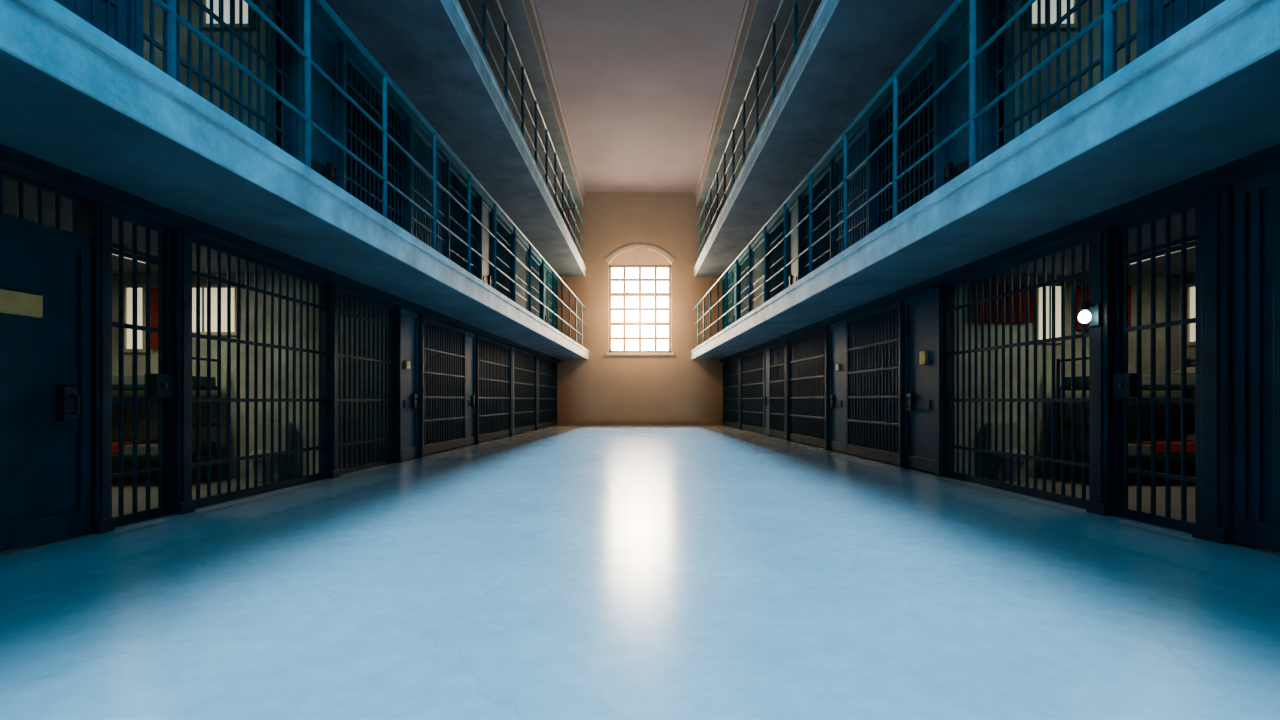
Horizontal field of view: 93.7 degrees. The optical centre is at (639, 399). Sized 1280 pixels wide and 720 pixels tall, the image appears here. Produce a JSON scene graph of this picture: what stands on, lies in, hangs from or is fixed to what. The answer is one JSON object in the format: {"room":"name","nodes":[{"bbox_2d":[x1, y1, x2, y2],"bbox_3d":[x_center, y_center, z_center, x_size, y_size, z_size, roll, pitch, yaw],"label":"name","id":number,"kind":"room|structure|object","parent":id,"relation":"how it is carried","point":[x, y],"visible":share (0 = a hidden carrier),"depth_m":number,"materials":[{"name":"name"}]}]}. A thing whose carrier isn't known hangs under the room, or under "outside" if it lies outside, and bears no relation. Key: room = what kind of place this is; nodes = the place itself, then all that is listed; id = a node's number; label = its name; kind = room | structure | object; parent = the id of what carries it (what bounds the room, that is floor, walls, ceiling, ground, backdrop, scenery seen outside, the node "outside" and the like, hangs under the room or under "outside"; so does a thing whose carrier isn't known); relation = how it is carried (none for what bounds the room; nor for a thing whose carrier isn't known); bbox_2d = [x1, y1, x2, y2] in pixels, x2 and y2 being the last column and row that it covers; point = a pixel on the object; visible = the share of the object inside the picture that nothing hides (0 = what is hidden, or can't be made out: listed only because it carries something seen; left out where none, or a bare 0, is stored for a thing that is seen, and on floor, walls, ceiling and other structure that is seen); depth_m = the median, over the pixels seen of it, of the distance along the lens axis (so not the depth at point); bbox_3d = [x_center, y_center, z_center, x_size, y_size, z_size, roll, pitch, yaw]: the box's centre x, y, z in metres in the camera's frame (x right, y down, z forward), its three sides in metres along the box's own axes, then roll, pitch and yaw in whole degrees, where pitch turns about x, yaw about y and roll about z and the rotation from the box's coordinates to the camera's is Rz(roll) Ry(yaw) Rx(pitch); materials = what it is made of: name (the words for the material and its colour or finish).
{"room":"prison interior","nodes":[
{"label":"prison interior","id":0,"kind":"room"},
{"bbox_2d":[124,284,145,352],"bbox_3d":[-7.425,-1.200,8.824,0.350,1.000,0.051,0,0,0],"label":"window","id":1,"kind":"structure","parent":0,"point":[141,288],"depth_m":8.83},
{"bbox_2d":[192,284,235,335],"bbox_3d":[-6.300,-1.325,8.824,0.800,0.750,0.051,0,0,0],"label":"window","id":2,"kind":"structure","parent":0,"point":[203,287],"depth_m":8.83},
{"bbox_2d":[203,0,253,29],"bbox_3d":[-5.275,-5.150,7.673,0.650,0.800,0.051,0,0,0],"label":"window","id":3,"kind":"structure","parent":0,"point":[216,3],"depth_m":7.68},
{"bbox_2d":[0,0,588,359],"bbox_3d":[-5.472,-2.060,11.800,4.988,0.420,31.828,0,0,2],"label":"walkway","id":4,"kind":"object","parent":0,"point":[74,98],"visible":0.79,"depth_m":5.06,"materials":[{"name":"paint"}]},
{"bbox_2d":[55,0,126,47],"bbox_3d":[-4.781,-3.825,4.540,0.100,3.150,1.905,0,0,2],"label":"steel cell door","id":5,"kind":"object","parent":4,"relation":"on","point":[108,16],"visible":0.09,"depth_m":5.31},
{"bbox_2d":[127,0,142,57],"bbox_3d":[-4.729,-3.815,5.555,0.225,3.170,0.130,0,0,0],"label":"steel post","id":6,"kind":"object","parent":4,"relation":"on","point":[134,7],"depth_m":5.52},
{"bbox_2d":[143,0,272,142],"bbox_3d":[-6.452,-3.940,7.750,3.360,3.420,0.100,0,0,0],"label":"cell partition wall","id":7,"kind":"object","parent":4,"relation":"on","point":[158,12],"visible":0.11,"depth_m":7.70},
{"bbox_2d":[143,0,286,149],"bbox_3d":[-4.720,-3.815,6.770,0.060,3.170,2.304,0,0,2],"label":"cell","id":8,"kind":"object","parent":4,"relation":"on","point":[150,39],"visible":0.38,"depth_m":7.06,"materials":[{"name":"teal metal"}]},
{"bbox_2d":[0,143,560,362],"bbox_3d":[-4.430,-1.785,11.800,0.310,0.130,31.539,0,0,2],"label":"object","id":9,"kind":"object","parent":4,"relation":"attached to","point":[13,161],"visible":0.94,"depth_m":6.01,"materials":[{"name":"concrete"}]},
{"bbox_2d":[112,209,172,526],"bbox_3d":[-4.725,-0.285,5.659,0.141,2.870,0.724,0,0,2],"label":"door","id":10,"kind":"structure","parent":9,"relation":"attached to","point":[160,385],"depth_m":5.79,"materials":[{"name":"metal"}]},
{"bbox_2d":[401,308,418,459],"bbox_3d":[-4.452,-0.295,11.558,0.185,2.850,0.884,0,0,2],"label":"door","id":11,"kind":"structure","parent":9,"relation":"attached to","point":[409,320],"depth_m":11.64,"materials":[{"name":"paint"}]},
{"bbox_2d":[425,316,465,454],"bbox_3d":[-4.414,-0.295,13.525,0.100,2.850,2.656,0,0,2],"label":"door","id":12,"kind":"structure","parent":9,"relation":"attached to","point":[445,344],"depth_m":13.47,"materials":[{"name":"blue paint"}]},
{"bbox_2d":[466,331,475,444],"bbox_3d":[-4.302,-0.295,15.223,0.185,2.850,0.754,0,0,2],"label":"door","id":13,"kind":"structure","parent":9,"relation":"attached to","point":[470,337],"depth_m":15.30,"materials":[{"name":"paint"}]},
{"bbox_2d":[479,335,509,441],"bbox_3d":[-4.255,-0.295,17.425,0.100,2.850,3.356,0,0,2],"label":"door","id":14,"kind":"structure","parent":9,"relation":"attached to","point":[494,356],"depth_m":17.34,"materials":[{"name":"blue paint"}]},
{"bbox_2d":[514,348,534,433],"bbox_3d":[-4.103,-0.295,21.150,0.100,2.850,3.306,0,0,2],"label":"door","id":15,"kind":"structure","parent":9,"relation":"attached to","point":[524,362],"depth_m":21.09,"materials":[{"name":"blue paint"}]},
{"bbox_2d":[539,356,556,427],"bbox_3d":[-3.930,-0.295,25.400,0.100,2.850,4.207,0,0,2],"label":"door","id":16,"kind":"structure","parent":9,"relation":"attached to","point":[547,368],"depth_m":25.37,"materials":[{"name":"blue paint"}]},
{"bbox_2d":[284,0,300,161],"bbox_3d":[-4.630,-3.815,7.985,0.225,3.170,0.130,0,0,0],"label":"steel post","id":17,"kind":"object","parent":4,"relation":"on","point":[292,8],"depth_m":7.92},
{"bbox_2d":[301,1,337,185],"bbox_3d":[-4.575,-3.825,8.548,0.185,3.150,1.004,0,0,2],"label":"steel cell door","id":18,"kind":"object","parent":4,"relation":"on","point":[324,47],"visible":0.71,"depth_m":8.65,"materials":[{"name":"metal"}]},
{"bbox_2d":[338,42,345,190],"bbox_3d":[-4.584,-3.815,9.115,0.225,3.170,0.130,0,0,0],"label":"steel post","id":19,"kind":"object","parent":4,"relation":"on","point":[341,47],"depth_m":9.09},
{"bbox_2d":[151,0,586,345],"bbox_3d":[-3.093,-3.207,11.758,0.150,1.954,31.611,0,0,2],"label":"gallery railing","id":20,"kind":"object","parent":4,"relation":"on","point":[169,7],"visible":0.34,"depth_m":7.63,"materials":[{"name":"metal"}]},
{"bbox_2d":[346,54,404,227],"bbox_3d":[-4.574,-3.815,10.330,0.060,3.170,2.304,0,0,2],"label":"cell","id":21,"kind":"object","parent":4,"relation":"on","point":[349,61],"visible":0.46,"depth_m":10.24,"materials":[{"name":"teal metal"}]},
{"bbox_2d":[400,118,411,233],"bbox_3d":[-4.485,-3.815,11.545,0.225,3.170,0.130,0,0,0],"label":"steel post","id":22,"kind":"object","parent":4,"relation":"on","point":[407,124],"depth_m":11.48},
{"bbox_2d":[412,123,445,256],"bbox_3d":[-4.454,-3.825,12.560,0.100,3.150,1.905,0,0,2],"label":"steel cell door","id":23,"kind":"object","parent":4,"relation":"on","point":[421,147],"visible":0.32,"depth_m":12.42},
{"bbox_2d":[450,167,477,275],"bbox_3d":[-4.393,-3.815,14.790,0.060,3.170,2.304,0,0,2],"label":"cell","id":24,"kind":"object","parent":4,"relation":"on","point":[464,188],"visible":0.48,"depth_m":14.79,"materials":[{"name":"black metal"}]},
{"bbox_2d":[474,197,482,280],"bbox_3d":[-4.303,-3.815,16.005,0.225,3.170,0.130,0,0,0],"label":"steel post","id":25,"kind":"object","parent":4,"relation":"on","point":[479,202],"depth_m":15.94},
{"bbox_2d":[483,201,492,286],"bbox_3d":[-4.247,-3.825,16.568,0.185,3.150,1.004,0,0,2],"label":"steel cell door","id":26,"kind":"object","parent":4,"relation":"on","point":[487,212],"visible":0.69,"depth_m":16.77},
{"bbox_2d":[496,217,511,298],"bbox_3d":[-4.247,-3.815,18.350,0.060,3.170,2.304,0,0,2],"label":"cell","id":27,"kind":"object","parent":4,"relation":"on","point":[498,223],"visible":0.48,"depth_m":18.48,"materials":[{"name":"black metal"}]},
{"bbox_2d":[516,238,526,309],"bbox_3d":[-4.126,-3.825,20.580,0.100,3.150,1.905,0,0,2],"label":"steel cell door","id":28,"kind":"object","parent":4,"relation":"on","point":[521,251],"visible":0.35,"depth_m":20.76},
{"bbox_2d":[531,255,539,317],"bbox_3d":[-4.065,-3.815,22.810,0.060,3.170,2.304,0,0,2],"label":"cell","id":29,"kind":"object","parent":4,"relation":"on","point":[535,265],"visible":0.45,"depth_m":23.10,"materials":[{"name":"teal metal"}]},
{"bbox_2d":[276,139,399,225],"bbox_3d":[-6.236,-3.940,13.050,3.360,3.420,0.100,0,0,0],"label":"wall","id":30,"kind":"structure","parent":0,"point":[278,141],"depth_m":13.00,"materials":[{"name":"metal"}]},
{"bbox_2d":[340,300,387,461],"bbox_3d":[-6.315,-0.350,11.100,3.360,3.000,0.100,0,0,0],"label":"wall","id":31,"kind":"structure","parent":0,"point":[341,301],"depth_m":11.05,"materials":[{"name":"metal"}]},
{"bbox_2d":[276,0,585,276],"bbox_3d":[-5.542,-5.870,11.800,5.637,0.440,31.692,0,0,1],"label":"walkway","id":32,"kind":"object","parent":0,"point":[430,49],"visible":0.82,"depth_m":11.34,"materials":[{"name":"paint"}]},
{"bbox_2d":[301,0,558,281],"bbox_3d":[-4.475,-5.525,11.800,0.220,0.250,31.535,0,0,2],"label":"track","id":33,"kind":"object","parent":32,"relation":"attached to","point":[352,51],"visible":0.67,"depth_m":11.00,"materials":[{"name":"teal metal"}]},
{"bbox_2d":[466,0,583,255],"bbox_3d":[-2.838,-7.017,11.758,0.150,1.934,31.589,0,0,1],"label":"gallery railing","id":34,"kind":"object","parent":32,"relation":"on","point":[484,9],"visible":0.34,"depth_m":14.47,"materials":[{"name":"metal"}]},
{"bbox_2d":[458,0,584,207],"bbox_3d":[-5.564,-9.200,11.800,6.089,0.700,31.600,0,0,0],"label":"ceiling","id":35,"kind":"structure","parent":0,"point":[522,17],"depth_m":16.72,"materials":[{"name":"paint"}]},
{"bbox_2d":[0,425,1279,719],"bbox_3d":[0.000,1.250,11.900,18.400,0.200,32.200,0,0,0],"label":"floor","id":36,"kind":"structure","parent":0,"point":[555,572],"depth_m":3.51,"materials":[{"name":"concrete"}]},
{"bbox_2d":[0,170,90,551],"bbox_3d":[-4.767,-0.295,3.948,0.194,2.847,2.402,0,0,2],"label":"steel cell door","id":37,"kind":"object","parent":36,"relation":"on","point":[45,362],"visible":1,"depth_m":4.79,"materials":[{"name":"metal"}]},
{"bbox_2d":[0,289,42,317],"bbox_3d":[-4.740,-0.735,4.490,0.044,0.170,0.482,0,0,2],"label":"name plate","id":38,"kind":"object","parent":37,"relation":"attached to","point":[11,302],"visible":1,"depth_m":4.57,"materials":[{"name":"gold metal"}]},
{"bbox_2d":[77,200,114,533],"bbox_3d":[-4.743,-0.285,5.225,0.226,2.870,0.150,0,0,0],"label":"steel post","id":39,"kind":"object","parent":36,"relation":"on","point":[94,217],"depth_m":5.19,"materials":[{"name":"metal"}]},
{"bbox_2d":[112,357,216,459],"bbox_3d":[-7.075,0.275,8.275,1.997,1.750,0.897,0,0,0],"label":"bunk bed","id":40,"kind":"object","parent":36,"relation":"on","point":[141,443],"visible":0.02,"depth_m":7.91,"materials":[{"name":"metal"}]},
{"bbox_2d":[172,229,194,513],"bbox_3d":[-4.707,-0.285,6.110,0.227,2.870,0.180,0,0,0],"label":"steel post","id":41,"kind":"object","parent":36,"relation":"on","point":[182,502],"visible":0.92,"depth_m":6.06,"materials":[{"name":"metal"}]},
{"bbox_2d":[112,275,318,477],"bbox_3d":[-6.405,-0.350,8.900,3.360,3.000,0.100,0,0,0],"label":"cell partition wall","id":42,"kind":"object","parent":36,"relation":"on","point":[141,279],"visible":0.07,"depth_m":8.85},
{"bbox_2d":[150,286,157,348],"bbox_3d":[-6.975,-1.210,8.800,0.380,0.920,0.100,0,0,0],"label":"curtain","id":43,"kind":"object","parent":42,"relation":"attached to","point":[154,289],"visible":0.35,"depth_m":8.77,"materials":[{"name":"fabric"}]},
{"bbox_2d":[192,237,324,508],"bbox_3d":[-4.690,-0.285,7.490,0.060,2.870,2.585,0,0,2],"label":"bars","id":44,"kind":"object","parent":36,"relation":"on","point":[220,497],"visible":0.86,"depth_m":7.32,"materials":[{"name":"metal"}]},
{"bbox_2d":[249,423,291,482],"bbox_3d":[-5.300,0.740,8.511,0.400,0.820,0.599,0,0,0],"label":"toilet","id":45,"kind":"object","parent":36,"relation":"on","point":[268,425],"visible":0.42,"depth_m":8.65,"materials":[{"name":"ceramic"}]},
{"bbox_2d":[321,283,339,478],"bbox_3d":[-4.594,-0.285,8.880,0.228,2.870,0.200,0,0,0],"label":"steel post","id":46,"kind":"object","parent":36,"relation":"on","point":[329,293],"visible":0.92,"depth_m":8.78,"materials":[{"name":"metal"}]},
{"bbox_2d":[338,287,393,474],"bbox_3d":[-4.588,-0.285,9.990,0.060,2.870,2.024,0,0,2],"label":"bars","id":47,"kind":"object","parent":36,"relation":"on","point":[344,470],"visible":0.8,"depth_m":10.07,"materials":[{"name":"metal"}]},
{"bbox_2d":[388,306,402,462],"bbox_3d":[-4.505,-0.285,11.060,0.224,2.870,0.120,0,0,0],"label":"steel post","id":48,"kind":"object","parent":36,"relation":"on","point":[396,312],"visible":0.86,"depth_m":11.00,"materials":[{"name":"metal"}]},
{"bbox_2d":[418,314,425,456],"bbox_3d":[-4.462,-0.285,12.100,0.228,2.870,0.200,0,0,0],"label":"steel post","id":49,"kind":"object","parent":36,"relation":"on","point":[422,453],"visible":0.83,"depth_m":12.04,"materials":[{"name":"metal"}]},
{"bbox_2d":[475,334,479,443],"bbox_3d":[-4.316,-0.285,15.675,0.226,2.870,0.150,0,0,0],"label":"steel post","id":50,"kind":"object","parent":36,"relation":"on","point":[477,440],"visible":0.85,"depth_m":15.63,"materials":[{"name":"metal"}]},
{"bbox_2d":[784,339,791,440],"bbox_3d":[4.256,-0.285,17.150,0.232,2.870,0.300,0,0,0],"label":"steel post","id":51,"kind":"object","parent":36,"relation":"on","point":[786,437],"visible":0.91,"depth_m":17.01,"materials":[{"name":"metal"}]},
{"bbox_2d":[824,325,830,449],"bbox_3d":[4.390,-0.285,13.875,0.226,2.870,0.150,0,0,0],"label":"steel post","id":52,"kind":"object","parent":36,"relation":"on","point":[826,445],"visible":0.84,"depth_m":13.80,"materials":[{"name":"metal"}]},
{"bbox_2d":[897,299,908,467],"bbox_3d":[4.537,-0.285,10.275,0.226,2.870,0.150,0,0,0],"label":"steel post","id":53,"kind":"object","parent":36,"relation":"on","point":[901,303],"visible":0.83,"depth_m":10.23,"materials":[{"name":"metal"}]},
{"bbox_2d":[936,285,953,476],"bbox_3d":[4.588,-0.285,9.030,0.224,2.870,0.100,0,0,0],"label":"steel post","id":54,"kind":"object","parent":36,"relation":"on","point":[944,294],"visible":0.88,"depth_m":8.98,"materials":[{"name":"metal"}]},
{"bbox_2d":[985,422,1029,480],"bbox_3d":[5.350,0.740,8.661,0.400,0.820,0.599,0,0,0],"label":"toilet","id":55,"kind":"object","parent":36,"relation":"on","point":[986,423],"visible":0.44,"depth_m":8.80,"materials":[{"name":"ceramic"}]},
{"bbox_2d":[947,236,1088,508],"bbox_3d":[4.687,-0.285,7.580,0.060,2.870,2.805,0,0,-2],"label":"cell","id":56,"kind":"object","parent":36,"relation":"on","point":[1071,500],"visible":0.91,"depth_m":7.27,"materials":[{"name":"metal"}]},
{"bbox_2d":[954,277,1178,476],"bbox_3d":[6.399,-0.350,9.050,3.360,3.000,0.100,0,0,0],"label":"cell partition wall","id":57,"kind":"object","parent":36,"relation":"on","point":[1146,281],"visible":0.21,"depth_m":9.00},
{"bbox_2d":[971,282,1033,322],"bbox_3d":[5.400,-1.450,8.950,0.930,0.600,0.100,0,0,0],"label":"curtain","id":58,"kind":"object","parent":57,"relation":"attached to","point":[1031,292],"visible":0.56,"depth_m":8.93,"materials":[{"name":"fabric"}]},
{"bbox_2d":[1033,283,1065,342],"bbox_3d":[6.125,-1.300,8.974,0.450,0.900,0.051,0,0,0],"label":"window","id":59,"kind":"structure","parent":57,"relation":"in","point":[1058,285],"depth_m":8.98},
{"bbox_2d":[1075,282,1131,329],"bbox_3d":[6.900,-1.400,8.950,0.830,0.700,0.100,0,0,0],"label":"curtain","id":60,"kind":"object","parent":57,"relation":"attached to","point":[1079,284],"visible":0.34,"depth_m":8.93,"materials":[{"name":"fabric"}]},
{"bbox_2d":[1086,227,1113,515],"bbox_3d":[4.708,-0.285,6.065,0.229,2.870,0.230,0,0,0],"label":"steel post","id":61,"kind":"object","parent":36,"relation":"on","point":[1101,241],"visible":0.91,"depth_m":6.01,"materials":[{"name":"metal"}]},
{"bbox_2d":[1078,302,1100,326],"bbox_3d":[4.530,-0.870,6.070,0.172,0.240,0.120,0,0,0],"label":"wall lamp","id":62,"kind":"object","parent":61,"relation":"attached to","point":[1093,316],"visible":1,"depth_m":6.04,"materials":[{"name":"glass"}]},
{"bbox_2d":[1056,357,1194,478],"bbox_3d":[7.050,0.275,8.325,1.947,1.750,0.897,0,0,0],"label":"bunk bed","id":63,"kind":"object","parent":36,"relation":"on","point":[1176,378],"visible":0.44,"depth_m":8.24,"materials":[{"name":"metal"}]},
{"bbox_2d":[1192,184,1240,543],"bbox_3d":[4.755,-0.285,4.915,0.230,2.870,0.270,0,0,0],"label":"steel post","id":64,"kind":"object","parent":36,"relation":"on","point":[1213,207],"depth_m":4.87,"materials":[{"name":"metal"}]},
{"bbox_2d":[1233,168,1279,551],"bbox_3d":[4.812,-0.295,3.765,0.100,2.850,2.035,0,0,-2],"label":"steel cell door","id":65,"kind":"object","parent":36,"relation":"on","point":[1256,200],"visible":1,"depth_m":4.59,"materials":[{"name":"metal"}]},
{"bbox_2d":[534,0,745,191],"bbox_3d":[0.000,-9.650,11.900,18.400,0.200,32.200,0,0,0],"label":"ceiling","id":66,"kind":"structure","parent":0,"point":[640,83],"depth_m":17.99,"materials":[{"name":"paint"}]},
{"bbox_2d":[557,192,722,424],"bbox_3d":[0.000,-4.200,27.800,18.000,10.700,0.400,0,0,0],"label":"wall","id":67,"kind":"structure","parent":0,"point":[602,386],"depth_m":27.60,"materials":[{"name":"paint"}]},
{"bbox_2d":[609,249,670,351],"bbox_3d":[0.000,-4.590,27.915,2.900,4.820,0.130,0,0,0],"label":"window","id":68,"kind":"structure","parent":67,"relation":"in","point":[639,279],"depth_m":27.95,"materials":[{"name":"glass"}]},
{"bbox_2d":[558,419,721,424],"bbox_3d":[0.000,1.010,27.575,7.540,0.280,0.050,0,0,0],"label":"baseboard","id":69,"kind":"structure","parent":67,"relation":"attached to","point":[560,421],"depth_m":27.55,"materials":[{"name":"paint"}]},
{"bbox_2d":[605,245,674,354],"bbox_3d":[0.000,-4.600,27.550,3.180,5.080,0.100,0,0,0],"label":"trim","id":70,"kind":"structure","parent":67,"relation":"attached to","point":[619,251],"depth_m":27.55,"materials":[{"name":"paint"}]},
{"bbox_2d":[695,0,821,207],"bbox_3d":[5.564,-9.200,11.800,6.089,0.700,31.600,0,0,0],"label":"ceiling","id":71,"kind":"structure","parent":0,"point":[757,17],"depth_m":16.72,"materials":[{"name":"paint"}]},
{"bbox_2d":[694,0,1003,276],"bbox_3d":[5.542,-5.870,11.800,5.637,0.440,31.692,0,0,-1],"label":"walkway","id":72,"kind":"object","parent":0,"point":[849,49],"visible":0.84,"depth_m":11.34,"materials":[{"name":"paint"}]},
{"bbox_2d":[696,0,813,255],"bbox_3d":[2.838,-7.017,11.758,0.150,1.934,31.589,0,0,-1],"label":"gallery railing","id":73,"kind":"object","parent":72,"relation":"on","point":[795,9],"visible":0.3,"depth_m":14.47,"materials":[{"name":"metal"}]},
{"bbox_2d":[721,0,978,281],"bbox_3d":[4.475,-5.525,11.800,0.220,0.250,31.535,0,0,-2],"label":"track","id":74,"kind":"object","parent":72,"relation":"attached to","point":[927,51],"visible":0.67,"depth_m":11.00,"materials":[{"name":"teal metal"}]},
{"bbox_2d":[880,139,1003,225],"bbox_3d":[6.236,-3.940,13.050,3.360,3.420,0.100,0,0,0],"label":"wall","id":75,"kind":"structure","parent":0,"point":[1001,141],"depth_m":13.00,"materials":[{"name":"metal"}]},
{"bbox_2d":[691,0,1279,359],"bbox_3d":[5.472,-2.060,11.800,4.988,0.420,31.828,0,0,-2],"label":"walkway","id":76,"kind":"object","parent":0,"point":[1205,98],"visible":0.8,"depth_m":4.98,"materials":[{"name":"paint"}]},
{"bbox_2d":[740,255,748,317],"bbox_3d":[4.065,-3.815,22.810,0.060,3.170,2.304,0,0,-2],"label":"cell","id":77,"kind":"object","parent":76,"relation":"on","point":[744,265],"visible":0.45,"depth_m":23.10,"materials":[{"name":"teal metal"}]},
{"bbox_2d":[753,238,763,309],"bbox_3d":[4.126,-3.825,20.580,0.100,3.150,1.905,0,0,-2],"label":"steel cell door","id":78,"kind":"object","parent":76,"relation":"on","point":[758,251],"visible":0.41,"depth_m":20.76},
{"bbox_2d":[768,217,783,298],"bbox_3d":[4.247,-3.815,18.350,0.060,3.170,2.304,0,0,-2],"label":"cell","id":79,"kind":"object","parent":76,"relation":"on","point":[781,223],"visible":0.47,"depth_m":18.48,"materials":[{"name":"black metal"}]},
{"bbox_2d":[787,201,796,286],"bbox_3d":[4.247,-3.825,16.568,0.185,3.150,1.004,0,0,-2],"label":"steel cell door","id":80,"kind":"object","parent":76,"relation":"on","point":[792,212],"visible":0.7,"depth_m":16.77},
{"bbox_2d":[797,197,805,280],"bbox_3d":[4.303,-3.815,16.005,0.225,3.170,0.130,0,0,0],"label":"steel post","id":81,"kind":"object","parent":76,"relation":"on","point":[800,202],"depth_m":15.94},
{"bbox_2d":[802,167,829,275],"bbox_3d":[4.393,-3.815,14.790,0.060,3.170,2.304,0,0,-2],"label":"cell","id":82,"kind":"object","parent":76,"relation":"on","point":[815,188],"visible":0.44,"depth_m":14.79,"materials":[{"name":"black metal"}]},
{"bbox_2d":[834,123,867,256],"bbox_3d":[4.454,-3.825,12.560,0.100,3.150,1.905,0,0,-2],"label":"steel cell door","id":83,"kind":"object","parent":76,"relation":"on","point":[858,147],"visible":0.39,"depth_m":12.42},
{"bbox_2d":[868,118,879,233],"bbox_3d":[4.485,-3.815,11.545,0.225,3.170,0.130,0,0,0],"label":"steel post","id":84,"kind":"object","parent":76,"relation":"on","point":[872,124],"depth_m":11.48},
{"bbox_2d":[875,54,933,227],"bbox_3d":[4.574,-3.815,10.330,0.060,3.170,2.304,0,0,-2],"label":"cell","id":85,"kind":"object","parent":76,"relation":"on","point":[930,61],"visible":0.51,"depth_m":10.24,"materials":[{"name":"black metal"}]},
{"bbox_2d":[693,0,1128,345],"bbox_3d":[3.093,-3.207,11.758,0.150,1.954,31.611,0,0,-2],"label":"gallery railing","id":86,"kind":"object","parent":76,"relation":"on","point":[1110,7],"visible":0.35,"depth_m":7.63,"materials":[{"name":"metal"}]},
{"bbox_2d":[934,42,941,190],"bbox_3d":[4.584,-3.815,9.115,0.225,3.170,0.130,0,0,0],"label":"steel post","id":87,"kind":"object","parent":76,"relation":"on","point":[938,47],"depth_m":9.09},
{"bbox_2d":[942,1,978,185],"bbox_3d":[4.575,-3.825,8.548,0.185,3.150,1.004,0,0,-2],"label":"steel cell door","id":88,"kind":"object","parent":76,"relation":"on","point":[955,47],"visible":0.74,"depth_m":8.65,"materials":[{"name":"metal"}]},
{"bbox_2d":[979,0,995,161],"bbox_3d":[4.630,-3.815,7.985,0.225,3.170,0.130,0,0,0],"label":"steel post","id":89,"kind":"object","parent":76,"relation":"on","point":[987,8],"depth_m":7.92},
{"bbox_2d":[719,143,1279,362],"bbox_3d":[4.430,-1.785,11.800,0.310,0.130,31.539,0,0,-2],"label":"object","id":90,"kind":"object","parent":76,"relation":"attached to","point":[1266,160],"visible":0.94,"depth_m":6.08,"materials":[{"name":"concrete"}]},
{"bbox_2d":[723,357,737,427],"bbox_3d":[3.920,-0.295,25.650,0.100,2.850,3.707,0,0,-2],"label":"door","id":91,"kind":"structure","parent":90,"relation":"attached to","point":[730,368],"depth_m":25.72,"materials":[{"name":"blue paint"}]},
{"bbox_2d":[742,348,763,433],"bbox_3d":[4.083,-0.295,21.650,0.100,2.850,3.506,0,0,-2],"label":"door","id":92,"kind":"structure","parent":90,"relation":"attached to","point":[753,362],"depth_m":21.50,"materials":[{"name":"blue paint"}]},
{"bbox_2d":[763,347,768,434],"bbox_3d":[4.126,-0.295,19.548,0.185,2.850,0.704,0,0,-2],"label":"door","id":93,"kind":"structure","parent":90,"relation":"attached to","point":[766,350],"depth_m":19.66,"materials":[{"name":"paint"}]},
{"bbox_2d":[769,341,784,438],"bbox_3d":[4.221,-0.295,18.250,0.100,2.850,1.905,0,0,-2],"label":"door","id":94,"kind":"structure","parent":90,"relation":"attached to","point":[776,351],"depth_m":18.31,"materials":[{"name":"blue paint"}]},
{"bbox_2d":[789,327,824,447],"bbox_3d":[4.335,-0.295,15.475,0.100,2.850,3.056,0,0,-2],"label":"door","id":95,"kind":"structure","parent":90,"relation":"attached to","point":[806,351],"depth_m":15.38,"materials":[{"name":"blue paint"}]},
{"bbox_2d":[829,320,845,452],"bbox_3d":[4.381,-0.295,13.298,0.185,2.850,1.004,0,0,-2],"label":"door","id":96,"kind":"structure","parent":90,"relation":"attached to","point":[837,331],"depth_m":13.37,"materials":[{"name":"paint"}]},
{"bbox_2d":[846,301,897,464],"bbox_3d":[4.494,-0.295,11.575,0.100,2.850,2.456,0,0,-2],"label":"door","id":97,"kind":"structure","parent":90,"relation":"attached to","point":[871,336],"depth_m":11.51,"materials":[{"name":"blue paint"}]},
{"bbox_2d":[905,287,937,472],"bbox_3d":[4.530,-0.295,9.638,0.185,2.850,1.125,0,0,-2],"label":"door","id":98,"kind":"structure","parent":90,"relation":"attached to","point":[921,310],"depth_m":9.70,"materials":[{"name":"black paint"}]},
{"bbox_2d":[1113,199,1194,532],"bbox_3d":[4.731,-0.285,5.499,0.141,2.870,0.904,0,0,-2],"label":"door","id":99,"kind":"structure","parent":90,"relation":"attached to","point":[1125,384],"depth_m":5.57,"materials":[{"name":"metal"}]},
{"bbox_2d":[993,0,1136,149],"bbox_3d":[4.720,-3.815,6.770,0.060,3.170,2.304,0,0,-2],"label":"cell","id":100,"kind":"object","parent":76,"relation":"on","point":[1129,39],"visible":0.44,"depth_m":6.91,"materials":[{"name":"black metal"}]},
{"bbox_2d":[1007,0,1136,142],"bbox_3d":[6.452,-3.940,7.750,3.360,3.420,0.100,0,0,0],"label":"bars","id":101,"kind":"object","parent":76,"relation":"on","point":[1121,12],"visible":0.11,"depth_m":7.70,"materials":[{"name":"metal"}]},
{"bbox_2d":[1137,0,1152,57],"bbox_3d":[4.729,-3.815,5.555,0.225,3.170,0.130,0,0,0],"label":"steel post","id":102,"kind":"object","parent":76,"relation":"on","point":[1144,7],"depth_m":5.52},
{"bbox_2d":[1153,0,1224,47],"bbox_3d":[4.781,-3.825,4.540,0.100,3.150,1.905,0,0,-2],"label":"steel cell door","id":103,"kind":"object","parent":76,"relation":"on","point":[1169,16],"visible":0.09,"depth_m":5.31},
{"bbox_2d":[1026,0,1076,29],"bbox_3d":[5.275,-5.150,7.673,0.650,0.800,0.051,0,0,0],"label":"window","id":104,"kind":"structure","parent":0,"point":[1063,3],"depth_m":7.68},
{"bbox_2d":[1179,273,1194,477],"bbox_3d":[8.065,-4.200,11.800,0.200,10.700,31.634,0,0,-2],"label":"wall","id":105,"kind":"structure","parent":0,"point":[1190,277],"depth_m":8.83,"materials":[{"name":"paint"}]},
{"bbox_2d":[1187,283,1194,345],"bbox_3d":[8.067,-1.250,8.650,0.051,0.900,0.402,0,0,-2],"label":"window","id":106,"kind":"structure","parent":105,"relation":"in","point":[1190,287],"depth_m":8.78,"materials":[{"name":"glass"}]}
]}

